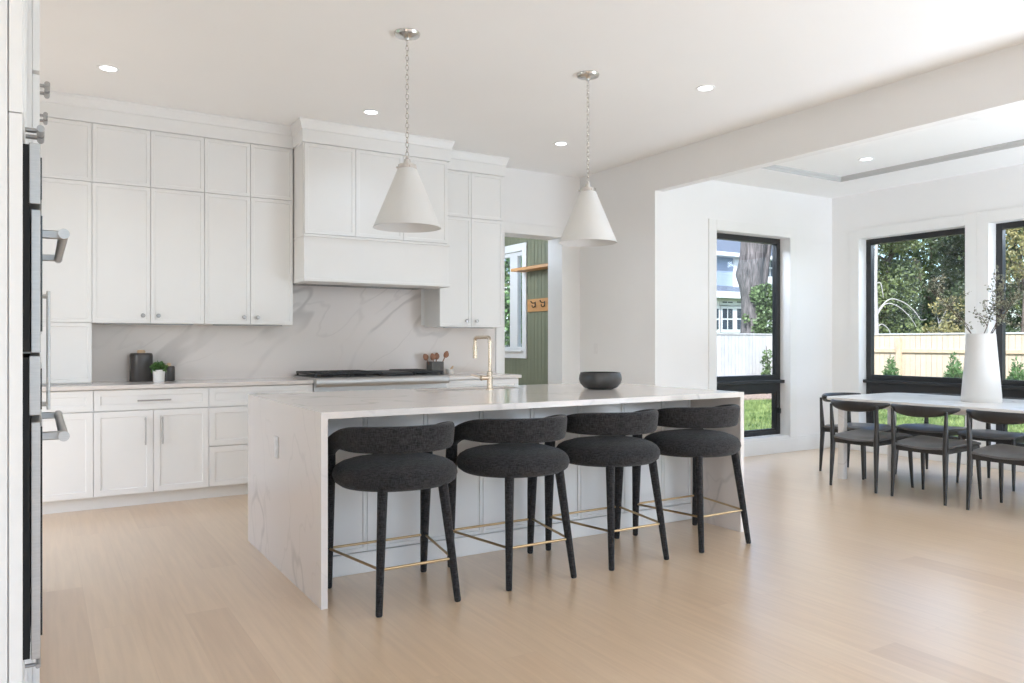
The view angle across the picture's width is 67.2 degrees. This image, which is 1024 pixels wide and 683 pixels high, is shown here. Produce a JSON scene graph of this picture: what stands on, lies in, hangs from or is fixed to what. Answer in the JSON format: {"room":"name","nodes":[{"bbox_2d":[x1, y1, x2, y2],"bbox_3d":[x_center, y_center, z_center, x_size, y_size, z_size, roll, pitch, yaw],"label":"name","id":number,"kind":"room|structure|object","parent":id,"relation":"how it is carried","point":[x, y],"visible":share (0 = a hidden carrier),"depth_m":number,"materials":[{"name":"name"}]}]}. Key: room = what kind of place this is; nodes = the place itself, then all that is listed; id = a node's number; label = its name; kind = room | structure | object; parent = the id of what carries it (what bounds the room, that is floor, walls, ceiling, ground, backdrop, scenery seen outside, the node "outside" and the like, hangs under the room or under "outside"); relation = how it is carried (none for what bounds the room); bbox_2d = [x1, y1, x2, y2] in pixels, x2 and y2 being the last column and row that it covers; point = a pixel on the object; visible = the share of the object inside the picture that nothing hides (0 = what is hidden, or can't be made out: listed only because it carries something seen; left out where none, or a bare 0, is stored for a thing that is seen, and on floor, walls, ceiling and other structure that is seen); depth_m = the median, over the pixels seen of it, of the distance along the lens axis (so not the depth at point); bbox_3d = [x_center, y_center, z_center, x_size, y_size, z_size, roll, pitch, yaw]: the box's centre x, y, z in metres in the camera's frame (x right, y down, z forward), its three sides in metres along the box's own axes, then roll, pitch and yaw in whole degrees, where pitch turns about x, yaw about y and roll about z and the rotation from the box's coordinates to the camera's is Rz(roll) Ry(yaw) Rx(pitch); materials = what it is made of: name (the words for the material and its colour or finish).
{"room":"kitchen","nodes":[
{"label":"kitchen","id":0,"kind":"room"},
{"bbox_2d":[421,167,579,382],"bbox_3d":[-1.801,-0.315,7.378,6.450,3.130,0.260,0,0,-32],"label":"wall","id":1,"kind":"structure","parent":0,"point":[529,197],"depth_m":8.59,"materials":[{"name":"paint"}]},
{"bbox_2d":[92,182,203,324],"bbox_3d":[-2.970,-0.688,6.283,0.817,1.094,0.375,0,0,-32],"label":"upper cabinet","id":2,"kind":"object","parent":1,"relation":"attached to","point":[148,243],"visible":0.99,"depth_m":6.13,"materials":[{"name":"paint"}]},
{"bbox_2d":[92,123,203,192],"bbox_3d":[-2.978,-1.462,6.296,0.817,0.455,0.346,0,0,-32],"label":"upper cabinet","id":3,"kind":"object","parent":1,"relation":"attached to","point":[120,155],"visible":0.94,"depth_m":6.13,"materials":[{"name":"paint"}]},
{"bbox_2d":[200,193,292,325],"bbox_3d":[-2.311,-0.688,6.688,0.730,1.094,0.375,0,0,-32],"label":"upper cabinet","id":4,"kind":"object","parent":1,"relation":"attached to","point":[248,241],"visible":1,"depth_m":6.55,"materials":[{"name":"paint"}]},
{"bbox_2d":[204,138,292,200],"bbox_3d":[-2.318,-1.462,6.700,0.730,0.455,0.346,0,0,-32],"label":"upper cabinet","id":5,"kind":"object","parent":1,"relation":"attached to","point":[232,168],"visible":0.94,"depth_m":6.55,"materials":[{"name":"paint"}]},
{"bbox_2d":[50,117,493,175],"bbox_3d":[-1.998,-1.785,6.724,4.430,0.190,0.639,0,0,-32],"label":"trim","id":6,"kind":"structure","parent":1,"relation":"attached to","point":[50,117],"depth_m":6.56,"materials":[{"name":"paint"}]},
{"bbox_2d":[92,285,494,381],"bbox_3d":[-1.801,-0.114,7.223,3.791,0.872,0.003,0,0,-32],"label":"backsplash slab","id":7,"kind":"structure","parent":1,"relation":"attached to","point":[333,328],"depth_m":7.18,"materials":[{"name":"stone"}]},
{"bbox_2d":[293,142,449,289],"bbox_3d":[-1.336,-1.103,7.117,1.377,1.175,0.663,0,0,-32],"label":"range hood","id":8,"kind":"object","parent":1,"relation":"attached to","point":[339,193],"visible":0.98,"depth_m":6.76,"materials":[{"name":"paint"}]},
{"bbox_2d":[290,117,454,162],"bbox_3d":[-1.240,-1.784,6.958,1.453,0.189,0.343,0,0,-32],"label":"trim","id":9,"kind":"structure","parent":8,"relation":"on","point":[302,129],"depth_m":6.77,"materials":[{"name":"paint"}]},
{"bbox_2d":[425,216,502,327],"bbox_3d":[-0.480,-0.688,7.812,0.716,1.094,0.375,0,0,-32],"label":"upper cabinet","id":10,"kind":"object","parent":1,"relation":"attached to","point":[473,298],"visible":0.96,"depth_m":7.68,"materials":[{"name":"paint"}]},
{"bbox_2d":[447,170,502,220],"bbox_3d":[-0.488,-1.462,7.824,0.716,0.455,0.346,0,0,-32],"label":"upper cabinet","id":11,"kind":"object","parent":1,"relation":"attached to","point":[469,195],"visible":0.77,"depth_m":7.70,"materials":[{"name":"paint"}]},
{"bbox_2d":[447,149,508,176],"bbox_3d":[-0.479,-1.784,7.801,0.822,0.189,0.393,0,0,-32],"label":"trim","id":12,"kind":"structure","parent":11,"relation":"on","point":[465,161],"depth_m":7.68,"materials":[{"name":"paint"}]},
{"bbox_2d":[495,222,569,383],"bbox_3d":[0.173,-0.020,8.577,0.970,2.540,0.282,0,0,-32],"label":"door frame","id":13,"kind":"structure","parent":1,"relation":"in","point":[558,255],"depth_m":8.69,"materials":[{"name":"paint"}]},
{"bbox_2d":[505,237,547,384],"bbox_3d":[0.089,-0.125,10.768,0.180,2.750,3.540,0,0,-32],"label":"wall","id":14,"kind":"structure","parent":0,"point":[533,369],"depth_m":10.23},
{"bbox_2d":[505,242,526,357],"bbox_3d":[-0.154,-0.565,11.030,0.140,1.570,1.440,0,0,-32],"label":"window","id":15,"kind":"structure","parent":14,"relation":"in","point":[515,350],"depth_m":10.70,"materials":[{"name":"paint"}]},
{"bbox_2d":[511,263,547,271],"bbox_3d":[0.423,-0.943,9.841,0.219,0.085,1.330,0,0,-32],"label":"wall shelf","id":16,"kind":"object","parent":14,"relation":"attached to","point":[540,266],"visible":0.33,"depth_m":10.02,"materials":[{"name":"brown wood"}]},
{"bbox_2d":[527,298,547,311],"bbox_3d":[0.487,-0.490,9.851,0.100,0.170,1.180,0,0,-32],"label":"hook rail","id":17,"kind":"object","parent":14,"relation":"attached to","point":[541,304],"visible":0.48,"depth_m":10.16,"materials":[{"name":"brown wood"}]},
{"bbox_2d":[40,447,1023,682],"bbox_3d":[0.368,1.350,4.274,11.500,0.200,14.900,0,0,-32],"label":"floor","id":18,"kind":"structure","parent":0,"point":[843,581],"depth_m":3.71,"materials":[{"name":"brown wood"}]},
{"bbox_2d":[0,0,44,682],"bbox_3d":[-1.613,-0.314,1.952,0.734,3.128,0.844,0,0,-32],"label":"tall cabinet","id":19,"kind":"object","parent":18,"relation":"on","point":[14,129],"visible":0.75,"depth_m":1.75,"materials":[{"name":"paint"}]},
{"bbox_2d":[40,112,47,124],"bbox_3d":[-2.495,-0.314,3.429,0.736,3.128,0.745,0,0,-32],"label":"cabinet knob","id":20,"kind":"object","parent":19,"relation":"attached to","point":[44,115],"visible":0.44,"depth_m":3.59,"materials":[{"name":"metal"}]},
{"bbox_2d":[23,353,69,659],"bbox_3d":[-1.555,0.389,2.001,0.684,0.713,0.782,0,0,-32],"label":"wall oven","id":21,"kind":"object","parent":19,"relation":"in","point":[33,415],"visible":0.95,"depth_m":1.81,"materials":[{"name":"metal"}]},
{"bbox_2d":[23,143,69,352],"bbox_3d":[-1.555,-0.222,2.001,0.684,0.493,0.782,0,0,-32],"label":"wall oven","id":22,"kind":"object","parent":19,"relation":"in","point":[33,234],"visible":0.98,"depth_m":1.81,"materials":[{"name":"metal"}]},
{"bbox_2d":[23,0,49,682],"bbox_3d":[-2.058,-0.314,2.717,0.736,3.128,0.916,0,0,-32],"label":"refrigerator","id":23,"kind":"object","parent":18,"relation":"on","point":[33,6],"visible":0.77,"depth_m":2.50,"materials":[{"name":"paint"}]},
{"bbox_2d":[42,390,92,514],"bbox_3d":[-3.573,0.801,5.766,0.743,0.897,0.626,0,0,-32],"label":"base cabinet","id":24,"kind":"object","parent":18,"relation":"on","point":[67,466],"visible":0.56,"depth_m":5.62,"materials":[{"name":"paint"}]},
{"bbox_2d":[42,377,313,390],"bbox_3d":[-2.868,0.337,6.186,2.384,0.030,0.654,0,0,-32],"label":"countertop","id":25,"kind":"structure","parent":24,"relation":"on","point":[282,380],"depth_m":6.11,"materials":[{"name":"stone"}]},
{"bbox_2d":[40,117,91,384],"bbox_3d":[-3.644,-0.684,5.886,0.748,2.011,0.346,0,0,-32],"label":"tall cabinet","id":26,"kind":"object","parent":25,"relation":"on","point":[66,149],"visible":0.53,"depth_m":5.86,"materials":[{"name":"paint"}]},
{"bbox_2d":[129,350,152,381],"bbox_3d":[-3.043,0.192,6.322,0.176,0.260,0.176,0,0,-32],"label":"canister","id":27,"kind":"object","parent":25,"relation":"on","point":[140,362],"visible":0.97,"depth_m":6.25,"materials":[{"name":"brown metal"}]},
{"bbox_2d":[149,360,168,381],"bbox_3d":[-2.854,0.233,6.229,0.144,0.178,0.145,0,0,-32],"label":"potted herb","id":28,"kind":"object","parent":25,"relation":"on","point":[158,369],"visible":0.98,"depth_m":6.20,"materials":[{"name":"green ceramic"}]},
{"bbox_2d":[153,370,164,381],"bbox_3d":[-2.854,0.272,6.227,0.094,0.100,0.094,0,0,-32],"label":"pot","id":29,"kind":"object","parent":25,"relation":"on","point":[158,375],"depth_m":6.19,"materials":[{"name":"white ceramic"}]},
{"bbox_2d":[164,363,174,380],"bbox_3d":[-2.866,0.247,6.437,0.094,0.150,0.094,0,0,-32],"label":"canister","id":30,"kind":"object","parent":25,"relation":"on","point":[170,374],"visible":0.71,"depth_m":6.40,"materials":[{"name":"brown metal"}]},
{"bbox_2d":[293,369,448,391],"bbox_3d":[-1.292,0.367,7.096,1.248,0.206,0.694,0,0,-32],"label":"rangetop","id":31,"kind":"object","parent":25,"relation":"on","point":[331,380],"visible":0.85,"depth_m":6.85,"materials":[{"name":"metal"}]},
{"bbox_2d":[93,387,208,508],"bbox_3d":[-2.903,0.801,6.155,0.807,0.897,0.664,0,0,-32],"label":"base cabinet","id":32,"kind":"object","parent":18,"relation":"on","point":[151,445],"visible":0.97,"depth_m":5.90,"materials":[{"name":"paint"}]},
{"bbox_2d":[207,384,312,497],"bbox_3d":[-2.203,0.801,6.584,0.835,0.897,0.664,0,0,-32],"label":"base cabinet","id":33,"kind":"object","parent":18,"relation":"on","point":[228,405],"visible":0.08,"depth_m":6.21,"materials":[{"name":"paint"}]},
{"bbox_2d":[328,421,460,617],"bbox_3d":[-0.570,0.822,3.834,0.616,0.860,0.556,0,0,-32],"label":"bar stool","id":34,"kind":"object","parent":18,"relation":"on","point":[399,458],"visible":0.99,"depth_m":3.65,"materials":[{"name":"black fabric"}]},
{"bbox_2d":[447,378,517,387],"bbox_3d":[-0.433,0.801,7.671,0.810,0.897,0.664,0,0,-32],"label":"base cabinet","id":35,"kind":"object","parent":18,"relation":"on","point":[498,381],"visible":0.12,"depth_m":7.40,"materials":[{"name":"paint"}]},
{"bbox_2d":[444,373,521,379],"bbox_3d":[-0.428,0.337,7.684,0.829,0.030,0.654,0,0,-32],"label":"countertop","id":36,"kind":"structure","parent":35,"relation":"on","point":[456,376],"depth_m":7.52,"materials":[{"name":"stone"}]},
{"bbox_2d":[427,361,443,373],"bbox_3d":[-0.770,0.258,7.724,0.128,0.128,0.128,0,0,-32],"label":"utensil crock","id":37,"kind":"object","parent":36,"relation":"on","point":[439,365],"visible":0.61,"depth_m":7.68,"materials":[{"name":"grey concrete"}]},
{"bbox_2d":[446,369,453,373],"bbox_3d":[-0.628,0.297,7.817,0.080,0.050,0.080,0,0,-32],"label":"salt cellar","id":38,"kind":"object","parent":36,"relation":"on","point":[448,371],"visible":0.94,"depth_m":7.79,"materials":[{"name":"white ceramic"}]},
{"bbox_2d":[328,400,690,577],"bbox_3d":[-0.177,0.806,5.152,2.777,0.888,1.013,0,0,-32],"label":"kitchen island","id":39,"kind":"object","parent":18,"relation":"on","point":[480,500],"visible":0.38,"depth_m":4.58,"materials":[{"name":"paint"}]},
{"bbox_2d":[248,383,743,609],"bbox_3d":[-0.066,0.789,4.971,2.843,0.921,1.477,0,0,-32],"label":"island countertop","id":40,"kind":"structure","parent":39,"relation":"on","point":[288,493],"depth_m":4.35,"materials":[{"name":"stone"}]},
{"bbox_2d":[274,436,278,457],"bbox_3d":[-1.304,0.580,4.263,0.008,0.116,0.072,0,0,-32],"label":"outlet plate","id":41,"kind":"object","parent":40,"relation":"attached to","point":[276,439],"visible":1,"depth_m":4.25,"materials":[{"name":"white plastic"}]},
{"bbox_2d":[471,335,493,389],"bbox_3d":[-0.256,0.141,5.359,0.173,0.376,0.256,0,0,-32],"label":"faucet","id":42,"kind":"object","parent":40,"relation":"on","point":[489,377],"visible":1,"depth_m":5.29,"materials":[{"name":"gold metal"}]},
{"bbox_2d":[579,372,621,389],"bbox_3d":[0.622,0.271,5.428,0.302,0.117,0.302,0,0,-32],"label":"stoneware bowl","id":43,"kind":"object","parent":40,"relation":"on","point":[589,380],"visible":1,"depth_m":5.31,"materials":[{"name":"black ceramic"}]},
{"bbox_2d":[446,414,576,590],"bbox_3d":[0.019,0.822,4.204,0.616,0.860,0.556,0,0,-32],"label":"bar stool","id":44,"kind":"object","parent":18,"relation":"on","point":[517,452],"visible":0.94,"depth_m":4.01,"materials":[{"name":"black fabric"}]},
{"bbox_2d":[544,409,668,570],"bbox_3d":[0.580,0.822,4.548,0.616,0.860,0.556,0,0,-32],"label":"bar stool","id":45,"kind":"object","parent":18,"relation":"on","point":[612,448],"visible":0.87,"depth_m":4.36,"materials":[{"name":"black fabric"}]},
{"bbox_2d":[632,404,750,552],"bbox_3d":[1.160,0.822,4.905,0.616,0.860,0.556,0,0,-32],"label":"bar stool","id":46,"kind":"object","parent":18,"relation":"on","point":[697,443],"visible":0.86,"depth_m":4.70,"materials":[{"name":"black fabric"}]},
{"bbox_2d":[819,392,895,478],"bbox_3d":[3.293,0.875,7.388,0.552,0.752,0.547,0,0,-32],"label":"dining chair","id":47,"kind":"object","parent":18,"relation":"on","point":[824,428],"visible":0.64,"depth_m":7.45,"materials":[{"name":"black wood"}]},
{"bbox_2d":[829,399,913,493],"bbox_3d":[3.096,0.875,6.676,0.547,0.752,0.552,0,0,-32],"label":"dining chair","id":48,"kind":"object","parent":18,"relation":"on","point":[863,437],"visible":0.93,"depth_m":6.56,"materials":[{"name":"black wood"}]},
{"bbox_2d":[827,393,1023,478],"bbox_3d":[3.864,0.874,6.473,1.160,0.752,2.070,0,0,-32],"label":"dining table","id":49,"kind":"object","parent":18,"relation":"on","point":[931,400],"visible":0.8,"depth_m":6.82,"materials":[{"name":"stone"}]},
{"bbox_2d":[961,333,1002,402],"bbox_3d":[3.927,0.213,6.447,0.300,0.570,0.300,0,0,-32],"label":"vase","id":50,"kind":"object","parent":49,"relation":"on","point":[981,380],"visible":1,"depth_m":6.34,"materials":[{"name":"ceramic"}]},
{"bbox_2d":[914,259,972,333],"bbox_3d":[3.648,-0.122,6.487,0.506,1.181,0.245,0,0,10],"label":"branch","id":51,"kind":"object","parent":50,"relation":"in","point":[933,279],"visible":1,"depth_m":6.48,"materials":[{"name":"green plant"}]},
{"bbox_2d":[921,273,971,333],"bbox_3d":[3.709,-0.057,6.544,0.347,1.051,0.286,0,0,-13],"label":"branch","id":52,"kind":"object","parent":50,"relation":"in","point":[943,274],"visible":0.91,"depth_m":6.52,"materials":[{"name":"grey plant"}]},
{"bbox_2d":[974,284,1009,332],"bbox_3d":[4.013,-0.015,6.456,0.226,0.966,0.262,0,0,8],"label":"branch","id":53,"kind":"object","parent":50,"relation":"in","point":[1007,302],"visible":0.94,"depth_m":6.46,"materials":[{"name":"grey plant"}]},
{"bbox_2d":[982,265,1005,332],"bbox_3d":[4.009,-0.086,6.416,0.171,1.110,0.324,0,0,33],"label":"branch","id":54,"kind":"object","parent":50,"relation":"in","point":[997,277],"visible":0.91,"depth_m":6.42,"materials":[{"name":"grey plant"}]},
{"bbox_2d":[968,290,1023,332],"bbox_3d":[4.079,-0.011,6.480,0.357,0.958,0.235,0,0,-9],"label":"branch","id":55,"kind":"object","parent":50,"relation":"in","point":[1006,298],"visible":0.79,"depth_m":6.44,"materials":[{"name":"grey plant"}]},
{"bbox_2d":[994,256,1023,330],"bbox_3d":[4.149,-0.125,6.389,0.375,1.188,0.174,0,0,-3],"label":"branch","id":56,"kind":"object","parent":50,"relation":"in","point":[1018,271],"visible":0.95,"depth_m":6.42,"materials":[{"name":"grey plant"}]},
{"bbox_2d":[896,393,972,475],"bbox_3d":[3.999,0.875,7.284,0.547,0.752,0.552,0,0,-32],"label":"dining chair","id":57,"kind":"object","parent":18,"relation":"on","point":[926,429],"visible":0.34,"depth_m":7.21,"materials":[{"name":"black wood"}]},
{"bbox_2d":[891,403,981,505],"bbox_3d":[3.394,0.875,6.200,0.547,0.752,0.552,0,0,-33],"label":"dining chair","id":58,"kind":"object","parent":18,"relation":"on","point":[923,444],"visible":0.96,"depth_m":6.08,"materials":[{"name":"black wood"}]},
{"bbox_2d":[956,397,1023,491],"bbox_3d":[4.302,0.875,6.789,0.547,0.752,0.552,0,0,-32],"label":"dining chair","id":59,"kind":"object","parent":18,"relation":"on","point":[988,435],"visible":0.57,"depth_m":6.69,"materials":[{"name":"black wood"}]},
{"bbox_2d":[966,409,1023,509],"bbox_3d":[3.702,0.875,5.670,0.547,0.752,0.552,0,0,-30],"label":"dining chair","id":60,"kind":"object","parent":18,"relation":"on","point":[1002,454],"visible":1,"depth_m":5.66,"materials":[{"name":"black wood"}]},
{"bbox_2d":[40,0,1023,177],"bbox_3d":[0.122,-1.980,2.046,8.750,0.200,11.360,0,0,-32],"label":"ceiling","id":61,"kind":"structure","parent":0,"point":[489,77],"depth_m":5.14,"materials":[{"name":"paint"}]},
{"bbox_2d":[96,65,119,71],"bbox_3d":[-2.770,-1.877,5.287,0.144,0.006,0.144,0,0,-32],"label":"recessed light","id":62,"kind":"object","parent":61,"relation":"in","point":[107,68],"visible":1,"depth_m":5.28,"materials":[{"name":"paint"}]},
{"bbox_2d":[40,89,292,148],"bbox_3d":[-2.878,-1.784,6.126,2.305,0.189,0.048,0,0,-32],"label":"trim","id":63,"kind":"structure","parent":61,"relation":"attached to","point":[61,105],"depth_m":6.17,"materials":[{"name":"paint"}]},
{"bbox_2d":[362,109,379,114],"bbox_3d":[-1.151,-1.877,6.293,0.144,0.006,0.144,0,0,-32],"label":"recessed light","id":64,"kind":"object","parent":61,"relation":"in","point":[368,111],"visible":1,"depth_m":6.29,"materials":[{"name":"paint"}]},
{"bbox_2d":[373,28,440,232],"bbox_3d":[-0.637,-1.288,4.685,0.412,1.185,0.412,0,0,-32],"label":"pendant lamp","id":65,"kind":"object","parent":61,"relation":"hanging from","point":[406,207],"visible":1,"depth_m":4.60,"materials":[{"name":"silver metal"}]},
{"bbox_2d":[553,142,568,145],"bbox_3d":[0.463,-1.877,7.290,0.144,0.006,0.144,0,0,-32],"label":"recessed light","id":66,"kind":"object","parent":61,"relation":"in","point":[555,143],"visible":1,"depth_m":7.28,"materials":[{"name":"paint"}]},
{"bbox_2d":[559,70,617,246],"bbox_3d":[0.533,-1.288,5.403,0.412,1.185,0.412,0,0,-32],"label":"pendant lamp","id":67,"kind":"object","parent":61,"relation":"hanging from","point":[588,225],"visible":1,"depth_m":5.32,"materials":[{"name":"white metal"}]},
{"bbox_2d":[696,85,715,91],"bbox_3d":[1.431,-1.877,5.698,0.144,0.006,0.144,0,0,-32],"label":"recessed light","id":68,"kind":"object","parent":61,"relation":"in","point":[703,88],"visible":1,"depth_m":5.70,"materials":[{"name":"paint"}]},
{"bbox_2d":[580,155,675,386],"bbox_3d":[1.225,-0.315,8.344,0.280,3.130,1.260,0,0,-32],"label":"wall","id":69,"kind":"structure","parent":0,"point":[628,286],"depth_m":8.04,"materials":[{"name":"paint"}]},
{"bbox_2d":[676,180,831,440],"bbox_3d":[2.781,-0.233,8.678,2.720,2.965,0.200,0,0,-32],"label":"wall","id":70,"kind":"structure","parent":0,"point":[810,215],"depth_m":8.75,"materials":[{"name":"paint"}]},
{"bbox_2d":[708,218,796,436],"bbox_3d":[2.619,-0.113,8.563,1.403,2.382,0.206,0,0,-32],"label":"window","id":71,"kind":"structure","parent":70,"relation":"in","point":[748,384],"depth_m":8.73,"materials":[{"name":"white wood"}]},
{"bbox_2d":[744,433,829,456],"bbox_3d":[2.745,1.164,8.528,2.503,0.172,0.017,0,0,-32],"label":"baseboard","id":72,"kind":"structure","parent":70,"relation":"attached to","point":[803,442],"depth_m":8.72,"materials":[{"name":"paint"}]},
{"bbox_2d":[655,43,1023,191],"bbox_3d":[4.057,-1.751,3.570,0.110,0.458,9.840,0,0,-32],"label":"beam","id":73,"kind":"structure","parent":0,"point":[994,81],"depth_m":5.81,"materials":[{"name":"paint"}]},
{"bbox_2d":[714,105,1023,197],"bbox_3d":[5.283,-1.897,4.440,2.890,0.365,10.040,0,0,-32],"label":"ceiling","id":74,"kind":"structure","parent":0,"point":[1006,125],"depth_m":7.39,"materials":[{"name":"paint"}]},
{"bbox_2d":[858,157,873,160],"bbox_3d":[3.416,-1.765,7.436,0.144,0.006,0.144,0,0,-32],"label":"recessed light","id":75,"kind":"object","parent":74,"relation":"in","point":[865,158],"visible":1,"depth_m":7.44,"materials":[{"name":"paint"}]},
{"bbox_2d":[762,139,1023,181],"bbox_3d":[5.140,-1.742,4.329,1.370,0.051,8.400,0,0,-32],"label":"trim","id":76,"kind":"structure","parent":74,"relation":"attached to","point":[1017,143],"depth_m":7.66,"materials":[{"name":"white paint"}]},
{"bbox_2d":[832,164,1023,444],"bbox_3d":[6.481,-0.233,5.059,0.200,2.965,9.840,0,0,-32],"label":"wall","id":77,"kind":"structure","parent":0,"point":[1000,188],"depth_m":8.59,"materials":[{"name":"paint"}]},
{"bbox_2d":[850,213,976,440],"bbox_3d":[4.397,-0.113,8.428,0.206,2.382,1.424,0,0,-32],"label":"window","id":78,"kind":"structure","parent":77,"relation":"in","point":[874,384],"depth_m":8.62,"materials":[{"name":"black metal"}]},
{"bbox_2d":[835,433,1023,471],"bbox_3d":[5.347,1.164,6.699,0.017,0.172,5.822,0,0,-32],"label":"baseboard","id":79,"kind":"structure","parent":77,"relation":"attached to","point":[882,449],"depth_m":8.07,"materials":[{"name":"paint"}]},
{"bbox_2d":[977,206,1023,446],"bbox_3d":[5.143,-0.113,7.214,0.206,2.382,1.423,0,0,-32],"label":"window","id":80,"kind":"structure","parent":77,"relation":"in","point":[1010,388],"depth_m":7.70,"materials":[{"name":"black metal"}]},
{"label":"outside","id":81,"kind":"structure","parent":0,"visible":0},
{"bbox_2d":[744,399,1022,431],"bbox_3d":[9.719,1.510,22.395,80.000,0.001,80.000,0,0,-32],"label":"lawn","id":82,"kind":"structure","parent":81,"point":[899,415],"depth_m":15.25,"materials":[{"name":"green plant"}]},
{"bbox_2d":[505,262,521,324],"bbox_3d":[0.749,-0.512,19.394,2.252,4.029,2.650,0,0,-32],"label":"bushy tree","id":83,"kind":"object","parent":82,"relation":"on","point":[509,262],"visible":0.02,"depth_m":19.20,"materials":[{"name":"green plant"}]},
{"bbox_2d":[505,239,771,332],"bbox_3d":[8.530,-3.184,38.667,25.000,9.369,7.020,0,0,-32],"label":"house","id":84,"kind":"structure","parent":82,"relation":"on","point":[728,252],"depth_m":37.40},
{"bbox_2d":[505,331,771,375],"bbox_3d":[2.054,0.625,19.112,14.500,1.750,0.065,0,0,-32],"label":"fence","id":85,"kind":"object","parent":82,"relation":"on","point":[738,354],"visible":0.02,"depth_m":21.83,"materials":[{"name":"white wood"}]},
{"bbox_2d":[735,242,771,333],"bbox_3d":[8.249,-2.204,25.847,1.691,7.670,1.334,0,0,32],"label":"oak tree","id":86,"kind":"object","parent":82,"relation":"on","point":[752,271],"visible":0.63,"depth_m":25.62,"materials":[{"name":"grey plant"}]},
{"bbox_2d":[744,393,771,399],"bbox_3d":[2.739,1.495,18.474,14.000,0.050,1.720,0,0,-32],"label":"mulch bed","id":87,"kind":"object","parent":82,"relation":"on","point":[751,396],"visible":0.04,"depth_m":20.86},
{"bbox_2d":[505,256,521,346],"bbox_3d":[-0.048,-0.524,16.477,2.443,4.053,2.513,0,0,-32],"label":"bushy tree","id":88,"kind":"object","parent":87,"relation":"on","point":[507,264],"visible":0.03,"depth_m":15.96,"materials":[{"name":"green plant"}]},
{"bbox_2d":[760,346,771,374],"bbox_3d":[7.210,0.800,21.802,0.324,1.402,0.452,0,0,38],"label":"climbing shrub","id":89,"kind":"object","parent":87,"relation":"on","point":[767,366],"visible":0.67,"depth_m":21.76,"materials":[{"name":"green plant"}]},
{"bbox_2d":[744,399,1023,435],"bbox_3d":[7.357,1.465,13.258,7.471,0.090,11.998,0,0,-32],"label":"grass blades","id":90,"kind":"object","parent":82,"relation":"on","point":[762,408],"visible":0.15,"depth_m":14.83,"materials":[{"name":"green plant"}]},
{"bbox_2d":[881,354,901,375],"bbox_3d":[9.584,0.899,19.524,0.757,1.201,0.773,0,0,-32],"label":"evergreen shrub","id":91,"kind":"object","parent":82,"relation":"on","point":[892,370],"visible":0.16,"depth_m":19.48,"materials":[{"name":"green plant"}]},
{"bbox_2d":[874,245,925,333],"bbox_3d":[11.229,-1.075,22.269,1.542,5.252,0.151,0,0,3],"label":"bare tree","id":92,"kind":"object","parent":82,"relation":"on","point":[876,310],"visible":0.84,"depth_m":22.27,"materials":[{"name":"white plant"}]},
{"bbox_2d":[874,240,928,333],"bbox_3d":[11.498,-1.728,23.677,2.570,6.666,2.629,0,0,-4],"label":"leafy tree","id":93,"kind":"object","parent":82,"relation":"on","point":[891,280],"visible":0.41,"depth_m":23.23,"materials":[{"name":"green plant"}]},
{"bbox_2d":[878,236,964,332],"bbox_3d":[14.916,-2.475,27.651,3.632,8.185,3.698,0,0,-20],"label":"leafy tree","id":94,"kind":"object","parent":82,"relation":"on","point":[930,297],"visible":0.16,"depth_m":26.95,"materials":[{"name":"green plant"}]},
{"bbox_2d":[920,296,964,332],"bbox_3d":[11.963,0.159,21.208,1.510,2.912,1.935,0,0,16],"label":"leafy tree","id":95,"kind":"object","parent":82,"relation":"on","point":[942,326],"visible":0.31,"depth_m":21.14,"materials":[{"name":"green plant"}]},
{"bbox_2d":[874,332,1023,377],"bbox_3d":[13.159,0.635,15.178,0.190,1.730,18.100,0,0,-32],"label":"fence","id":96,"kind":"object","parent":82,"relation":"on","point":[914,354],"visible":0.14,"depth_m":19.56,"materials":[{"name":"beige wood"}]},
{"bbox_2d":[879,234,1019,332],"bbox_3d":[19.135,-3.967,35.143,8.128,11.187,8.285,0,0,-32],"label":"leafy tree","id":97,"kind":"object","parent":82,"relation":"on","point":[1008,234],"visible":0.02,"depth_m":33.70,"materials":[{"name":"green plant"}]},
{"bbox_2d":[943,351,962,377],"bbox_3d":[10.419,0.851,18.181,0.758,1.297,0.802,0,0,-15],"label":"evergreen shrub","id":98,"kind":"object","parent":82,"relation":"on","point":[955,371],"visible":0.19,"depth_m":18.11,"materials":[{"name":"green plant"}]},
{"bbox_2d":[925,233,1017,332],"bbox_3d":[14.211,-1.849,24.043,2.534,6.911,2.663,0,0,-32],"label":"leafy tree","id":99,"kind":"object","parent":82,"relation":"on","point":[955,243],"visible":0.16,"depth_m":24.32,"materials":[{"name":"green plant"}]},
{"bbox_2d":[1006,228,1023,331],"bbox_3d":[13.954,-1.197,21.445,2.474,5.614,1.719,0,0,-32],"label":"leafy tree","id":100,"kind":"object","parent":82,"relation":"on","point":[1013,266],"visible":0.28,"depth_m":21.12,"materials":[{"name":"green plant"}]},
{"bbox_2d":[1006,230,1023,331],"bbox_3d":[19.454,-2.488,29.420,3.639,8.185,3.469,0,0,-32],"label":"leafy tree","id":101,"kind":"object","parent":82,"relation":"on","point":[1013,319],"visible":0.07,"depth_m":29.22,"materials":[{"name":"green plant"}]},
{"bbox_2d":[1006,356,1023,379],"bbox_3d":[11.145,0.895,17.011,0.756,1.209,0.776,0,0,7],"label":"evergreen shrub","id":102,"kind":"object","parent":82,"relation":"on","point":[1012,376],"visible":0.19,"depth_m":16.99,"materials":[{"name":"green plant"}]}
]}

